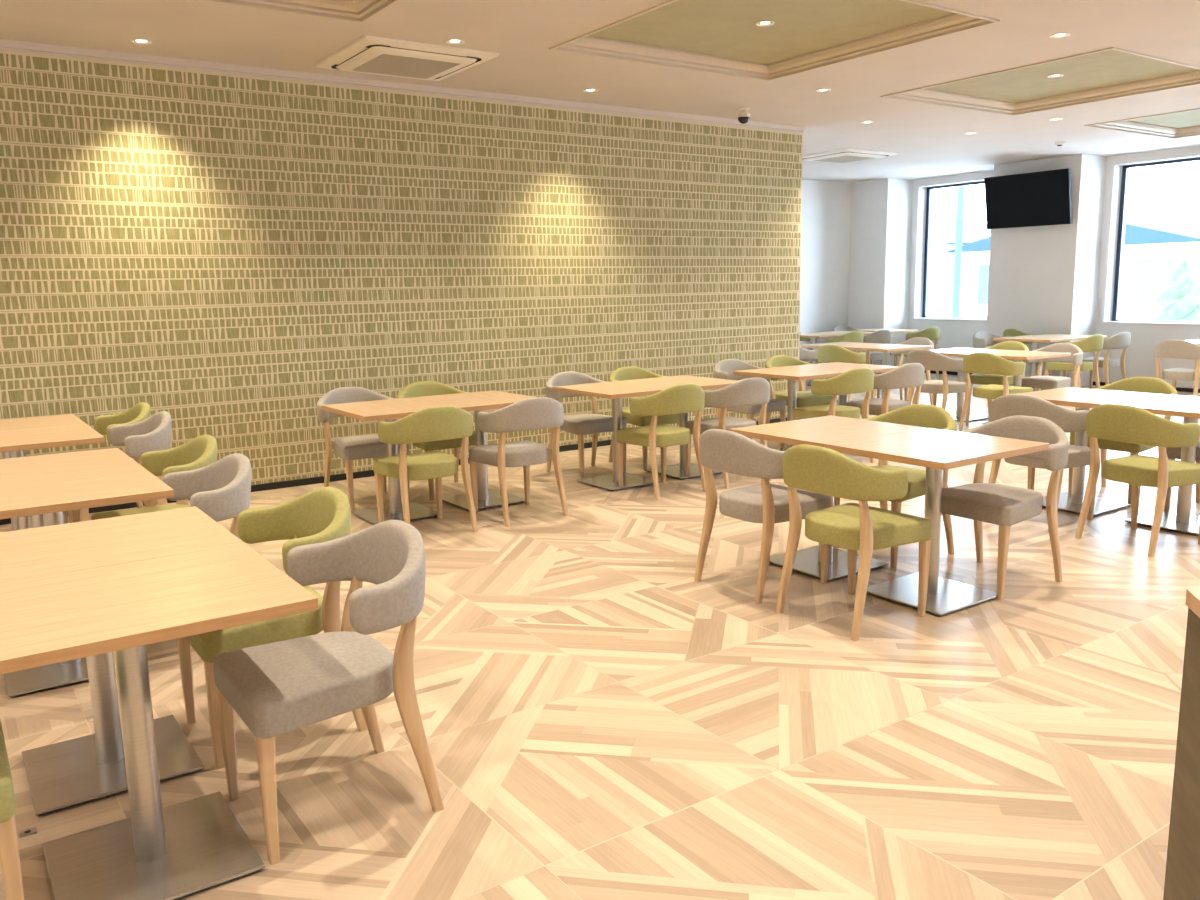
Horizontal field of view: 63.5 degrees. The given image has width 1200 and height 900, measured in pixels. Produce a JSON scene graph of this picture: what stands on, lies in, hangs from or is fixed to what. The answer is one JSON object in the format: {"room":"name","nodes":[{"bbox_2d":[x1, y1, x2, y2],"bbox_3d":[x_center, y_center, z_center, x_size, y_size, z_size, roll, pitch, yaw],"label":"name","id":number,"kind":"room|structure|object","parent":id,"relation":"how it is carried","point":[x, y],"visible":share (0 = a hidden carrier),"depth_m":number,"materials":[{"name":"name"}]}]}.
{"room":"restaurant dining room","nodes":[
{"label":"restaurant dining room","id":0,"kind":"room"},
{"bbox_2d":[0,47,802,484],"bbox_3d":[-2.376,-1.223,7.176,10.800,3.020,0.141,-8,12,-34],"label":"wall","id":1,"kind":"structure","parent":0,"point":[224,254],"depth_m":7.36,"materials":[{"name":"paper"}]},
{"bbox_2d":[0,417,786,524],"bbox_3d":[-2.309,0.250,7.366,10.800,0.050,0.022,-8,12,-34],"label":"baseboard","id":2,"kind":"structure","parent":1,"relation":"attached to","point":[369,473],"depth_m":7.38,"materials":[{"name":"black wood"}]},
{"bbox_2d":[0,39,803,132],"bbox_3d":[-2.360,-2.679,6.871,10.804,0.070,0.026,-8,12,-34],"label":"trim","id":3,"kind":"structure","parent":1,"relation":"attached to","point":[4,43],"depth_m":7.20,"materials":[{"name":"beige paint"}]},
{"bbox_2d":[0,373,1199,899],"bbox_3d":[1.833,0.347,6.488,16.600,0.001,15.555,-8,12,-34],"label":"floor","id":4,"kind":"structure","parent":0,"point":[601,720],"depth_m":3.28,"materials":[{"name":"wood"}]},
{"bbox_2d":[0,719,23,899],"bbox_3d":[-1.600,0.750,2.110,0.533,0.786,0.569,-8,12,-34],"label":"dining chair","id":5,"kind":"object","parent":4,"relation":"on","point":[10,866],"visible":1,"depth_m":2.09,"materials":[{"name":"wood"}]},
{"bbox_2d":[18,827,36,837],"bbox_3d":[-1.575,1.052,2.668,0.044,0.004,0.032,-8,12,-34],"label":"floor plate","id":6,"kind":"object","parent":4,"relation":"on","point":[30,831],"visible":1,"depth_m":2.66,"materials":[{"name":"metal"}]},
{"bbox_2d":[0,414,85,530],"bbox_3d":[-3.464,0.207,5.733,0.762,0.720,0.642,-8,12,-34],"label":"dining table","id":7,"kind":"object","parent":4,"relation":"on","point":[25,423],"visible":0.36,"depth_m":5.74,"materials":[{"name":"brown wood"}]},
{"bbox_2d":[0,424,104,529],"bbox_3d":[-3.096,0.288,5.209,0.762,0.720,0.642,-8,12,-34],"label":"dining table","id":8,"kind":"object","parent":4,"relation":"on","point":[16,442],"visible":0.48,"depth_m":5.13,"materials":[{"name":"brown wood"}]},
{"bbox_2d":[0,448,140,527],"bbox_3d":[-2.484,0.425,4.330,0.762,0.720,0.642,-8,12,-34],"label":"dining table","id":9,"kind":"object","parent":4,"relation":"on","point":[18,468],"visible":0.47,"depth_m":4.29,"materials":[{"name":"brown wood"}]},
{"bbox_2d":[0,466,173,696],"bbox_3d":[-2.116,0.507,3.807,0.762,0.720,0.642,-8,12,-34],"label":"dining table","id":10,"kind":"object","parent":4,"relation":"on","point":[49,496],"visible":0.56,"depth_m":3.71,"materials":[{"name":"brown wood"}]},
{"bbox_2d":[64,403,150,523],"bbox_3d":[-3.045,0.121,5.999,0.533,0.786,0.569,-8,12,-34],"label":"dining chair","id":11,"kind":"object","parent":4,"relation":"on","point":[139,412],"visible":0.33,"depth_m":6.14,"materials":[{"name":"fabric"}]},
{"bbox_2d":[72,411,170,522],"bbox_3d":[-2.704,0.195,5.523,0.533,0.786,0.569,-8,12,-34],"label":"dining chair","id":12,"kind":"object","parent":4,"relation":"on","point":[153,433],"visible":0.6,"depth_m":5.44,"materials":[{"name":"grey fabric"}]},
{"bbox_2d":[0,506,244,814],"bbox_3d":[-1.543,0.634,2.991,0.762,0.720,0.642,-8,12,-34],"label":"dining table","id":13,"kind":"object","parent":4,"relation":"on","point":[76,771],"visible":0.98,"depth_m":2.98,"materials":[{"name":"brown wood"}]},
{"bbox_2d":[91,435,216,519],"bbox_3d":[-2.062,0.346,4.556,0.533,0.786,0.569,-8,12,-34],"label":"dining chair","id":14,"kind":"object","parent":4,"relation":"on","point":[201,451],"visible":0.37,"depth_m":4.67,"materials":[{"name":"fabric"}]},
{"bbox_2d":[0,544,318,899],"bbox_3d":[-1.175,0.716,2.468,0.762,0.720,0.642,-8,12,-34],"label":"dining table","id":15,"kind":"object","parent":4,"relation":"on","point":[182,849],"visible":1,"depth_m":2.44,"materials":[{"name":"brown wood"}]},
{"bbox_2d":[162,453,250,539],"bbox_3d":[-1.699,0.435,3.987,0.533,0.786,0.569,-8,12,-34],"label":"dining chair","id":16,"kind":"object","parent":4,"relation":"on","point":[221,489],"visible":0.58,"depth_m":3.94,"materials":[{"name":"grey fabric"}]},
{"bbox_2d":[177,487,366,768],"bbox_3d":[-1.104,0.548,3.253,0.533,0.786,0.569,-8,12,-34],"label":"dining chair","id":17,"kind":"object","parent":4,"relation":"on","point":[323,514],"visible":0.6,"depth_m":3.15,"materials":[{"name":"fabric"}]},
{"bbox_2d":[213,520,443,864],"bbox_3d":[-0.765,0.628,2.745,0.533,0.786,0.569,-8,12,-34],"label":"dining chair","id":18,"kind":"object","parent":4,"relation":"on","point":[281,687],"visible":0.99,"depth_m":2.65,"materials":[{"name":"grey fabric"}]},
{"bbox_2d":[317,387,408,510],"bbox_3d":[-1.639,-0.027,6.722,0.569,0.786,0.533,-8,12,-34],"label":"dining chair","id":19,"kind":"object","parent":4,"relation":"on","point":[349,449],"visible":0.57,"depth_m":6.65,"materials":[{"name":"grey fabric"}]},
{"bbox_2d":[321,397,461,524],"bbox_3d":[-1.343,0.073,6.293,0.642,0.720,0.762,-8,12,-34],"label":"dining table","id":20,"kind":"object","parent":4,"relation":"on","point":[389,410],"visible":0.76,"depth_m":6.26,"materials":[{"name":"brown wood"}]},
{"bbox_2d":[373,406,477,531],"bbox_3d":[-1.062,0.105,5.874,0.569,0.786,0.533,-8,12,-34],"label":"dining chair","id":21,"kind":"object","parent":4,"relation":"on","point":[439,423],"visible":0.96,"depth_m":5.69,"materials":[{"name":"fabric"}]},
{"bbox_2d":[396,381,475,499],"bbox_3d":[-1.163,-0.091,7.047,0.569,0.786,0.533,-8,12,-34],"label":"dining chair","id":22,"kind":"object","parent":4,"relation":"on","point":[422,388],"visible":0.2,"depth_m":7.07,"materials":[{"name":"fabric"}]},
{"bbox_2d":[413,390,536,510],"bbox_3d":[-0.813,0.002,6.655,0.642,0.720,0.762,-8,12,-34],"label":"dining table","id":23,"kind":"object","parent":4,"relation":"on","point":[477,402],"visible":0.73,"depth_m":6.62,"materials":[{"name":"brown wood"}]},
{"bbox_2d":[469,397,567,526],"bbox_3d":[-0.527,0.034,6.239,0.569,0.786,0.533,-8,12,-34],"label":"dining chair","id":24,"kind":"object","parent":4,"relation":"on","point":[539,412],"visible":1,"depth_m":6.06,"materials":[{"name":"grey fabric"}]},
{"bbox_2d":[546,371,626,478],"bbox_3d":[-0.120,-0.210,7.638,0.569,0.786,0.533,-8,12,-34],"label":"dining chair","id":25,"kind":"object","parent":4,"relation":"on","point":[580,425],"visible":0.56,"depth_m":7.56,"materials":[{"name":"grey fabric"}]},
{"bbox_2d":[552,381,670,490],"bbox_3d":[0.129,-0.108,7.207,0.642,0.720,0.762,-8,12,-34],"label":"dining table","id":26,"kind":"object","parent":4,"relation":"on","point":[614,390],"visible":0.85,"depth_m":7.15,"materials":[{"name":"brown wood"}]},
{"bbox_2d":[609,366,679,469],"bbox_3d":[0.380,-0.282,8.014,0.569,0.786,0.533,-8,12,-34],"label":"dining chair","id":27,"kind":"object","parent":4,"relation":"on","point":[631,372],"visible":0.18,"depth_m":7.93,"materials":[{"name":"fabric"}]},
{"bbox_2d":[616,384,705,500],"bbox_3d":[0.445,-0.094,6.890,0.569,0.786,0.533,-8,12,-34],"label":"dining chair","id":28,"kind":"object","parent":4,"relation":"on","point":[681,398],"visible":0.98,"depth_m":6.70,"materials":[{"name":"fabric"}]},
{"bbox_2d":[623,375,737,479],"bbox_3d":[0.659,-0.179,7.568,0.642,0.720,0.762,-8,12,-34],"label":"dining table","id":29,"kind":"object","parent":4,"relation":"on","point":[678,471],"visible":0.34,"depth_m":7.53,"materials":[{"name":"brown wood"}]},
{"bbox_2d":[685,377,771,487],"bbox_3d":[0.968,-0.164,7.246,0.569,0.786,0.533,-8,12,-34],"label":"dining chair","id":30,"kind":"object","parent":4,"relation":"on","point":[747,391],"visible":0.77,"depth_m":7.01,"materials":[{"name":"grey fabric"}]},
{"bbox_2d":[714,359,785,447],"bbox_3d":[1.311,-0.403,8.625,0.569,0.786,0.533,-8,12,-34],"label":"dining chair","id":31,"kind":"object","parent":4,"relation":"on","point":[724,369],"visible":0.38,"depth_m":8.55,"materials":[{"name":"grey fabric"}]},
{"bbox_2d":[694,429,830,603],"bbox_3d":[0.777,0.268,4.709,0.533,0.786,0.569,-8,12,-34],"label":"dining chair","id":32,"kind":"object","parent":4,"relation":"on","point":[766,503],"visible":0.81,"depth_m":4.54,"materials":[{"name":"grey fabric"}]},
{"bbox_2d":[733,366,845,450],"bbox_3d":[1.630,-0.310,8.242,0.642,0.720,0.762,-8,12,-34],"label":"dining table","id":33,"kind":"object","parent":4,"relation":"on","point":[792,374],"visible":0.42,"depth_m":8.17,"materials":[{"name":"brown wood"}]},
{"bbox_2d":[765,355,832,423],"bbox_3d":[1.834,-0.476,9.005,0.569,0.786,0.533,-8,12,-34],"label":"dining chair","id":34,"kind":"object","parent":4,"relation":"on","point":[804,398],"visible":0.38,"depth_m":8.96,"materials":[{"name":"fabric"}]},
{"bbox_2d":[799,346,825,390],"bbox_3d":[2.332,-0.872,11.296,0.533,0.786,0.569,-8,12,-34],"label":"dining chair","id":35,"kind":"object","parent":4,"relation":"on","point":[804,354],"visible":0.26,"depth_m":10.97,"materials":[{"name":"grey fabric"}]},
{"bbox_2d":[800,333,843,385],"bbox_3d":[3.095,-1.310,14.007,0.642,0.720,0.762,-8,12,-34],"label":"dining table","id":36,"kind":"object","parent":4,"relation":"on","point":[814,336],"visible":0.4,"depth_m":13.83,"materials":[{"name":"brown wood"}]},
{"bbox_2d":[730,415,925,580],"bbox_3d":[1.171,0.244,5.010,0.762,0.720,0.642,-8,12,-34],"label":"dining table","id":37,"kind":"object","parent":4,"relation":"on","point":[818,431],"visible":0.71,"depth_m":4.95,"materials":[{"name":"brown wood"}]},
{"bbox_2d":[793,368,874,462],"bbox_3d":[1.915,-0.289,7.886,0.569,0.786,0.533,-8,12,-34],"label":"dining chair","id":38,"kind":"object","parent":4,"relation":"on","point":[856,380],"visible":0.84,"depth_m":7.66,"materials":[{"name":"fabric"}]},
{"bbox_2d":[816,331,862,363],"bbox_3d":[3.371,-1.273,13.560,0.569,0.786,0.533,-8,12,-34],"label":"dining chair","id":39,"kind":"object","parent":4,"relation":"on","point":[853,336],"visible":0.41,"depth_m":13.27,"materials":[{"name":"fabric"}]},
{"bbox_2d":[800,342,880,404],"bbox_3d":[2.911,-0.911,11.663,0.762,0.720,0.642,-8,12,-34],"label":"dining table","id":40,"kind":"object","parent":4,"relation":"on","point":[842,344],"visible":0.16,"depth_m":11.61,"materials":[{"name":"brown wood"}]},
{"bbox_2d":[812,331,873,334],"bbox_3d":[3.625,-1.381,14.368,0.642,0.720,0.762,-8,12,-34],"label":"dining table","id":41,"kind":"object","parent":4,"relation":"on","point":[835,332],"visible":0.06,"depth_m":14.31,"materials":[{"name":"brown wood"}]},
{"bbox_2d":[789,362,898,405],"bbox_3d":[2.160,-0.381,8.603,0.642,0.720,0.762,-8,12,-34],"label":"dining table","id":42,"kind":"object","parent":4,"relation":"on","point":[843,399],"visible":0.25,"depth_m":8.55,"materials":[{"name":"brown wood"}]},
{"bbox_2d":[818,344,874,401],"bbox_3d":[2.714,-0.787,10.753,0.533,0.786,0.569,-8,12,-34],"label":"dining chair","id":43,"kind":"object","parent":4,"relation":"on","point":[827,353],"visible":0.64,"depth_m":10.49,"materials":[{"name":"fabric"}]},
{"bbox_2d":[833,324,873,364],"bbox_3d":[3.976,-1.583,15.327,0.569,0.786,0.533,-8,12,-34],"label":"dining chair","id":44,"kind":"object","parent":4,"relation":"on","point":[841,327],"visible":0.23,"depth_m":15.42,"materials":[{"name":"grey fabric"}]},
{"bbox_2d":[776,444,931,640],"bbox_3d":[1.095,0.344,4.223,0.533,0.786,0.569,-8,12,-34],"label":"dining chair","id":45,"kind":"object","parent":4,"relation":"on","point":[853,527],"visible":1,"depth_m":4.07,"materials":[{"name":"fabric"}]},
{"bbox_2d":[863,329,891,363],"bbox_3d":[3.864,-1.339,13.896,0.569,0.786,0.533,-8,12,-34],"label":"dining chair","id":46,"kind":"object","parent":4,"relation":"on","point":[883,336],"visible":0.59,"depth_m":13.64,"materials":[{"name":"grey fabric"}]},
{"bbox_2d":[850,328,917,364],"bbox_3d":[4.353,-1.484,14.900,0.642,0.720,0.762,-8,12,-34],"label":"dining table","id":47,"kind":"object","parent":4,"relation":"on","point":[877,329],"visible":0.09,"depth_m":14.73,"materials":[{"name":"brown wood"}]},
{"bbox_2d":[846,363,924,415],"bbox_3d":[2.441,-0.359,8.244,0.569,0.786,0.533,-8,12,-34],"label":"dining chair","id":48,"kind":"object","parent":4,"relation":"on","point":[907,375],"visible":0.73,"depth_m":7.99,"materials":[{"name":"grey fabric"}]},
{"bbox_2d":[843,344,930,397],"bbox_3d":[3.278,-0.830,11.139,0.762,0.720,0.642,-8,12,-34],"label":"dining table","id":49,"kind":"object","parent":4,"relation":"on","point":[886,349],"visible":0.46,"depth_m":11.00,"materials":[{"name":"brown wood"}]},
{"bbox_2d":[833,404,956,568],"bbox_3d":[1.590,0.167,5.221,0.533,0.786,0.569,-8,12,-34],"label":"dining chair","id":50,"kind":"object","parent":4,"relation":"on","point":[920,415],"visible":0.22,"depth_m":5.20,"materials":[{"name":"fabric"}]},
{"bbox_2d":[877,337,933,404],"bbox_3d":[3.634,-0.930,11.499,0.533,0.786,0.569,-8,12,-34],"label":"dining chair","id":51,"kind":"object","parent":4,"relation":"on","point":[917,340],"visible":0.35,"depth_m":11.56,"materials":[{"name":"grey fabric"}]},
{"bbox_2d":[894,327,939,379],"bbox_3d":[4.725,-1.440,14.399,0.569,0.786,0.533,-8,12,-34],"label":"dining chair","id":52,"kind":"object","parent":4,"relation":"on","point":[932,333],"visible":0.5,"depth_m":14.15,"materials":[{"name":"fabric"}]},
{"bbox_2d":[825,428,1048,615],"bbox_3d":[1.539,0.325,4.486,0.762,0.720,0.642,-8,12,-34],"label":"dining table","id":53,"kind":"object","parent":4,"relation":"on","point":[937,450],"visible":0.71,"depth_m":4.43,"materials":[{"name":"brown wood"}]},
{"bbox_2d":[907,349,971,425],"bbox_3d":[3.383,-0.627,9.732,0.533,0.786,0.569,-8,12,-34],"label":"dining chair","id":54,"kind":"object","parent":4,"relation":"on","point":[931,360],"visible":0.74,"depth_m":9.54,"materials":[{"name":"grey fabric"}]},
{"bbox_2d":[932,348,1006,421],"bbox_3d":[3.817,-0.690,10.252,0.762,0.720,0.642,-8,12,-34],"label":"dining table","id":55,"kind":"object","parent":4,"relation":"on","point":[961,353],"visible":0.64,"depth_m":10.22,"materials":[{"name":"brown wood"}]},
{"bbox_2d":[972,331,1014,385],"bbox_3d":[5.161,-1.153,12.654,0.569,0.786,0.533,-8,12,-34],"label":"dining chair","id":56,"kind":"object","parent":4,"relation":"on","point":[981,339],"visible":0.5,"depth_m":12.75,"materials":[{"name":"grey fabric"}]},
{"bbox_2d":[959,352,1032,430],"bbox_3d":[3.753,-0.545,9.204,0.533,0.786,0.569,-8,12,-34],"label":"dining chair","id":57,"kind":"object","parent":4,"relation":"on","point":[977,362],"visible":0.83,"depth_m":9.04,"materials":[{"name":"fabric"}]},
{"bbox_2d":[965,341,1028,402],"bbox_3d":[4.294,-0.769,10.473,0.533,0.786,0.569,-8,12,-34],"label":"dining chair","id":58,"kind":"object","parent":4,"relation":"on","point":[985,379],"visible":0.2,"depth_m":10.38,"materials":[{"name":"fabric"}]},
{"bbox_2d":[942,415,1068,599],"bbox_3d":[1.926,0.248,4.706,0.533,0.786,0.569,-8,12,-34],"label":"dining chair","id":59,"kind":"object","parent":4,"relation":"on","point":[1004,506],"visible":0.65,"depth_m":4.60,"materials":[{"name":"grey fabric"}]},
{"bbox_2d":[967,350,1070,423],"bbox_3d":[4.185,-0.608,9.728,0.762,0.720,0.642,-8,12,-34],"label":"dining table","id":60,"kind":"object","parent":4,"relation":"on","point":[1017,355],"visible":0.43,"depth_m":9.58,"materials":[{"name":"brown wood"}]},
{"bbox_2d":[1003,329,1051,375],"bbox_3d":[5.712,-1.227,13.029,0.569,0.786,0.533,-8,12,-34],"label":"dining chair","id":61,"kind":"object","parent":4,"relation":"on","point":[1008,332],"visible":0.16,"depth_m":13.16,"materials":[{"name":"fabric"}]},
{"bbox_2d":[993,336,1078,391],"bbox_3d":[5.470,-1.052,12.216,0.642,0.720,0.762,-8,12,-34],"label":"dining table","id":62,"kind":"object","parent":4,"relation":"on","point":[1035,340],"visible":0.52,"depth_m":12.13,"materials":[{"name":"brown wood"}]},
{"bbox_2d":[988,394,1099,531],"bbox_3d":[2.669,0.037,5.872,0.533,0.786,0.569,-8,12,-34],"label":"dining chair","id":63,"kind":"object","parent":4,"relation":"on","point":[1069,421],"visible":0.52,"depth_m":5.70,"materials":[{"name":"grey fabric"}]},
{"bbox_2d":[1021,343,1082,410],"bbox_3d":[4.644,-0.700,10.027,0.533,0.786,0.569,-8,12,-34],"label":"dining chair","id":64,"kind":"object","parent":4,"relation":"on","point":[1039,382],"visible":0.7,"depth_m":9.94,"materials":[{"name":"grey fabric"}]},
{"bbox_2d":[1026,334,1106,389],"bbox_3d":[6.000,-1.122,12.578,0.642,0.720,0.762,-8,12,-34],"label":"dining table","id":65,"kind":"object","parent":4,"relation":"on","point":[1081,337],"visible":0.13,"depth_m":12.52,"materials":[{"name":"brown wood"}]},
{"bbox_2d":[1044,334,1103,389],"bbox_3d":[5.777,-1.017,11.778,0.569,0.786,0.533,-8,12,-34],"label":"dining chair","id":66,"kind":"object","parent":4,"relation":"on","point":[1092,343],"visible":0.69,"depth_m":11.62,"materials":[{"name":"fabric"}]},
{"bbox_2d":[1019,387,1166,515],"bbox_3d":[3.081,0.005,6.215,0.762,0.720,0.642,-8,12,-34],"label":"dining table","id":67,"kind":"object","parent":4,"relation":"on","point":[1081,398],"visible":0.64,"depth_m":6.18,"materials":[{"name":"brown wood"}]},
{"bbox_2d":[1073,332,1130,388],"bbox_3d":[6.326,-1.096,12.189,0.569,0.786,0.533,-8,12,-34],"label":"dining chair","id":68,"kind":"object","parent":4,"relation":"on","point":[1122,339],"visible":0.73,"depth_m":11.96,"materials":[{"name":"grey fabric"}]},
{"bbox_2d":[1068,377,1177,506],"bbox_3d":[3.489,-0.078,6.467,0.533,0.786,0.569,-8,12,-34],"label":"dining chair","id":69,"kind":"object","parent":4,"relation":"on","point":[1132,384],"visible":0.23,"depth_m":6.47,"materials":[{"name":"fabric"}]},
{"bbox_2d":[1075,404,1199,556],"bbox_3d":[2.988,0.124,5.325,0.533,0.786,0.569,-6,11,-26],"label":"dining chair","id":70,"kind":"object","parent":4,"relation":"on","point":[1114,422],"visible":1,"depth_m":5.16,"materials":[{"name":"fabric"}]},
{"bbox_2d":[1109,394,1199,534],"bbox_3d":[3.449,0.087,5.692,0.762,0.720,0.642,-8,12,-34],"label":"dining table","id":71,"kind":"object","parent":4,"relation":"on","point":[1181,520],"visible":0.69,"depth_m":5.69,"materials":[{"name":"brown wood"}]},
{"bbox_2d":[1154,339,1199,394],"bbox_3d":[6.330,-0.814,10.516,0.533,0.786,0.569,-8,12,-34],"label":"dining chair","id":72,"kind":"object","parent":4,"relation":"on","point":[1178,349],"visible":0.91,"depth_m":10.34,"materials":[{"name":"grey fabric"}]},
{"bbox_2d":[1163,584,1199,899],"bbox_3d":[1.557,0.694,1.818,1.120,0.880,0.620,-8,12,-34],"label":"cabinet","id":73,"kind":"object","parent":4,"relation":"on","point":[1182,874],"depth_m":1.79,"materials":[{"name":"brown wood"}]},
{"bbox_2d":[1164,393,1199,510],"bbox_3d":[3.832,0.004,5.944,0.533,0.786,0.569,-8,12,-34],"label":"dining chair","id":74,"kind":"object","parent":4,"relation":"on","point":[1172,453],"visible":0.19,"depth_m":5.97,"materials":[{"name":"grey fabric"}]},
{"bbox_2d":[0,0,1199,182],"bbox_3d":[2.103,-2.573,5.610,16.700,0.001,14.560,-8,12,-34],"label":"ceiling","id":75,"kind":"structure","parent":0,"point":[930,140],"depth_m":6.82,"materials":[{"name":"paint"}]},
{"bbox_2d":[203,0,399,22],"bbox_3d":[-1.655,-2.332,4.338,2.014,0.105,1.994,-8,12,-34],"label":"trim","id":76,"kind":"structure","parent":75,"relation":"attached to","point":[360,11],"depth_m":5.50,"materials":[{"name":"beige paint"}]},
{"bbox_2d":[315,35,498,80],"bbox_3d":[-1.339,-2.663,6.677,0.950,0.053,0.950,-8,12,-34],"label":"air conditioner","id":77,"kind":"object","parent":75,"relation":"attached to","point":[367,54],"visible":1,"depth_m":6.50,"materials":[{"name":"white plastic"}]},
{"bbox_2d":[352,54,459,78],"bbox_3d":[-1.339,-2.642,6.680,0.560,0.011,0.560,-8,12,-34],"label":"grille","id":78,"kind":"object","parent":77,"relation":"attached to","point":[384,64],"depth_m":6.66,"materials":[{"name":"beige plastic"}]},
{"bbox_2d":[737,107,749,123],"bbox_3d":[1.298,-3.019,8.757,0.112,0.138,0.112,-8,12,-34],"label":"security camera","id":79,"kind":"object","parent":75,"relation":"attached to","point":[744,117],"visible":1,"depth_m":8.72,"materials":[{"name":"white plastic"}]},
{"bbox_2d":[549,0,999,80],"bbox_3d":[1.055,-2.694,6.186,2.014,0.105,1.994,-8,12,-34],"label":"trim","id":80,"kind":"structure","parent":75,"relation":"attached to","point":[958,21],"depth_m":6.73,"materials":[{"name":"beige paint"}]},
{"bbox_2d":[589,0,951,63],"bbox_3d":[1.054,-2.746,6.177,1.930,0.020,1.910,-8,12,-34],"label":"ceiling panel","id":81,"kind":"object","parent":80,"relation":"attached to","point":[721,28],"visible":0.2,"depth_m":6.28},
{"bbox_2d":[802,148,899,162],"bbox_3d":[3.063,-3.667,12.150,0.950,0.053,0.950,-8,12,-34],"label":"air conditioner","id":82,"kind":"object","parent":75,"relation":"attached to","point":[846,155],"visible":0.95,"depth_m":11.94,"materials":[{"name":"white plastic"}]},
{"bbox_2d":[813,155,874,162],"bbox_3d":[3.063,-3.647,12.154,0.560,0.011,0.560,-8,12,-34],"label":"grille","id":83,"kind":"object","parent":82,"relation":"attached to","point":[842,158],"depth_m":12.11,"materials":[{"name":"beige plastic"}]},
{"bbox_2d":[880,47,1199,115],"bbox_3d":[3.762,-3.055,8.030,1.924,0.105,1.994,-8,12,-34],"label":"trim","id":84,"kind":"structure","parent":75,"relation":"attached to","point":[920,95],"depth_m":8.57,"materials":[{"name":"beige paint"}]},
{"bbox_2d":[925,49,1198,102],"bbox_3d":[3.761,-3.107,8.022,1.840,0.020,1.910,-8,12,-34],"label":"ceiling panel","id":85,"kind":"object","parent":84,"relation":"attached to","point":[1111,67],"visible":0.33,"depth_m":8.09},
{"bbox_2d":[1084,108,1199,138],"bbox_3d":[6.390,-3.405,9.822,1.884,0.105,1.994,-8,12,-34],"label":"trim","id":86,"kind":"structure","parent":75,"relation":"attached to","point":[1124,125],"depth_m":10.67,"materials":[{"name":"beige paint"}]},
{"bbox_2d":[1129,109,1199,127],"bbox_3d":[6.389,-3.457,9.813,1.800,0.020,1.910,-8,12,-34],"label":"ceiling panel","id":87,"kind":"object","parent":86,"relation":"attached to","point":[1188,118],"visible":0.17,"depth_m":10.40,"materials":[{"name":"beige paint"}]},
{"bbox_2d":[800,179,850,363],"bbox_3d":[2.390,-2.588,14.741,6.000,3.020,0.140,-8,12,-34],"label":"wall","id":88,"kind":"structure","parent":0,"point":[826,205],"depth_m":15.41,"materials":[{"name":"white paint"}]},
{"bbox_2d":[848,178,912,365],"bbox_3d":[4.684,-2.805,15.782,1.020,3.020,0.730,-8,12,-34],"label":"wall column","id":89,"kind":"structure","parent":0,"point":[881,209],"depth_m":15.37,"materials":[{"name":"white paint"}]},
{"bbox_2d":[985,154,1106,386],"bbox_3d":[6.283,-2.450,13.505,1.020,3.020,1.260,-8,12,-34],"label":"wall column","id":90,"kind":"structure","parent":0,"point":[1042,279],"depth_m":13.01,"materials":[{"name":"white paint"}]},
{"bbox_2d":[984,168,1071,228],"bbox_3d":[5.742,-3.350,12.998,0.240,0.696,1.210,-8,12,-34],"label":"television","id":91,"kind":"object","parent":90,"relation":"attached to","point":[1042,198],"visible":1,"depth_m":12.92,"materials":[{"name":"black plastic"}]},
{"bbox_2d":[908,146,1199,388],"bbox_3d":[6.513,-2.481,13.662,0.380,3.020,4.880,-8,12,-34],"label":"wall","id":92,"kind":"structure","parent":0,"point":[1140,361],"depth_m":12.99,"materials":[{"name":"white paint"}]},
{"bbox_2d":[912,181,986,320],"bbox_3d":[5.578,-3.028,14.811,0.290,2.060,1.630,-8,12,-34],"label":"window","id":93,"kind":"structure","parent":92,"relation":"in","point":[929,189],"depth_m":15.40,"materials":[{"name":"grey metal"}]},
{"bbox_2d":[1093,381,1199,392],"bbox_3d":[7.256,-0.802,12.555,0.017,0.050,1.810,-8,12,-34],"label":"baseboard","id":94,"kind":"structure","parent":92,"relation":"attached to","point":[1179,389],"depth_m":12.34,"materials":[{"name":"black"}]},
{"bbox_2d":[1102,157,1199,324],"bbox_3d":[7.328,-2.640,12.319,0.290,2.060,1.630,-8,12,-34],"label":"window","id":95,"kind":"structure","parent":92,"relation":"in","point":[1125,169],"depth_m":12.90,"materials":[{"name":"grey metal"}]},
{"label":"outside","id":96,"kind":"structure","parent":0,"visible":0},
{"bbox_3d":[36.835,-5.057,37.407,76.500,0.300,120.000,-8,12,-34],"label":"ground","id":97,"kind":"structure","parent":96,"visible":0},
{"bbox_2d":[929,228,983,316],"bbox_3d":[9.323,-5.514,31.684,6.800,3.500,3.800,-8,12,-34],"label":"house","id":98,"kind":"structure","parent":97,"relation":"on","point":[943,239],"depth_m":31.02,"materials":[{"name":"white"}]},
{"bbox_2d":[952,186,964,316],"bbox_3d":[8.115,-5.603,21.828,0.170,7.000,1.600,-8,12,-34],"label":"utility pole","id":99,"kind":"object","parent":97,"relation":"on","point":[960,191],"visible":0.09,"depth_m":21.97,"materials":[{"name":"grey concrete"}]},
{"bbox_2d":[933,214,990,237],"bbox_3d":[13.056,-7.852,41.826,6.800,4.600,6.800,-8,12,-34],"label":"house","id":100,"kind":"structure","parent":97,"relation":"on","point":[972,227],"depth_m":40.42,"materials":[{"name":"white"}]},
{"bbox_2d":[943,214,1199,319],"bbox_3d":[15.800,-5.293,29.370,6.800,3.600,7.800,-8,12,-34],"label":"building","id":101,"kind":"structure","parent":97,"relation":"on","point":[1154,246],"depth_m":26.11,"materials":[{"name":"white"}]},
{"bbox_2d":[1147,260,1199,320],"bbox_3d":[10.639,-2.465,17.792,1.499,2.064,1.529,2,10,18],"label":"conifer","id":102,"kind":"object","parent":97,"relation":"on","point":[1179,300],"visible":0.59,"depth_m":17.52,"materials":[{"name":"green plant"}]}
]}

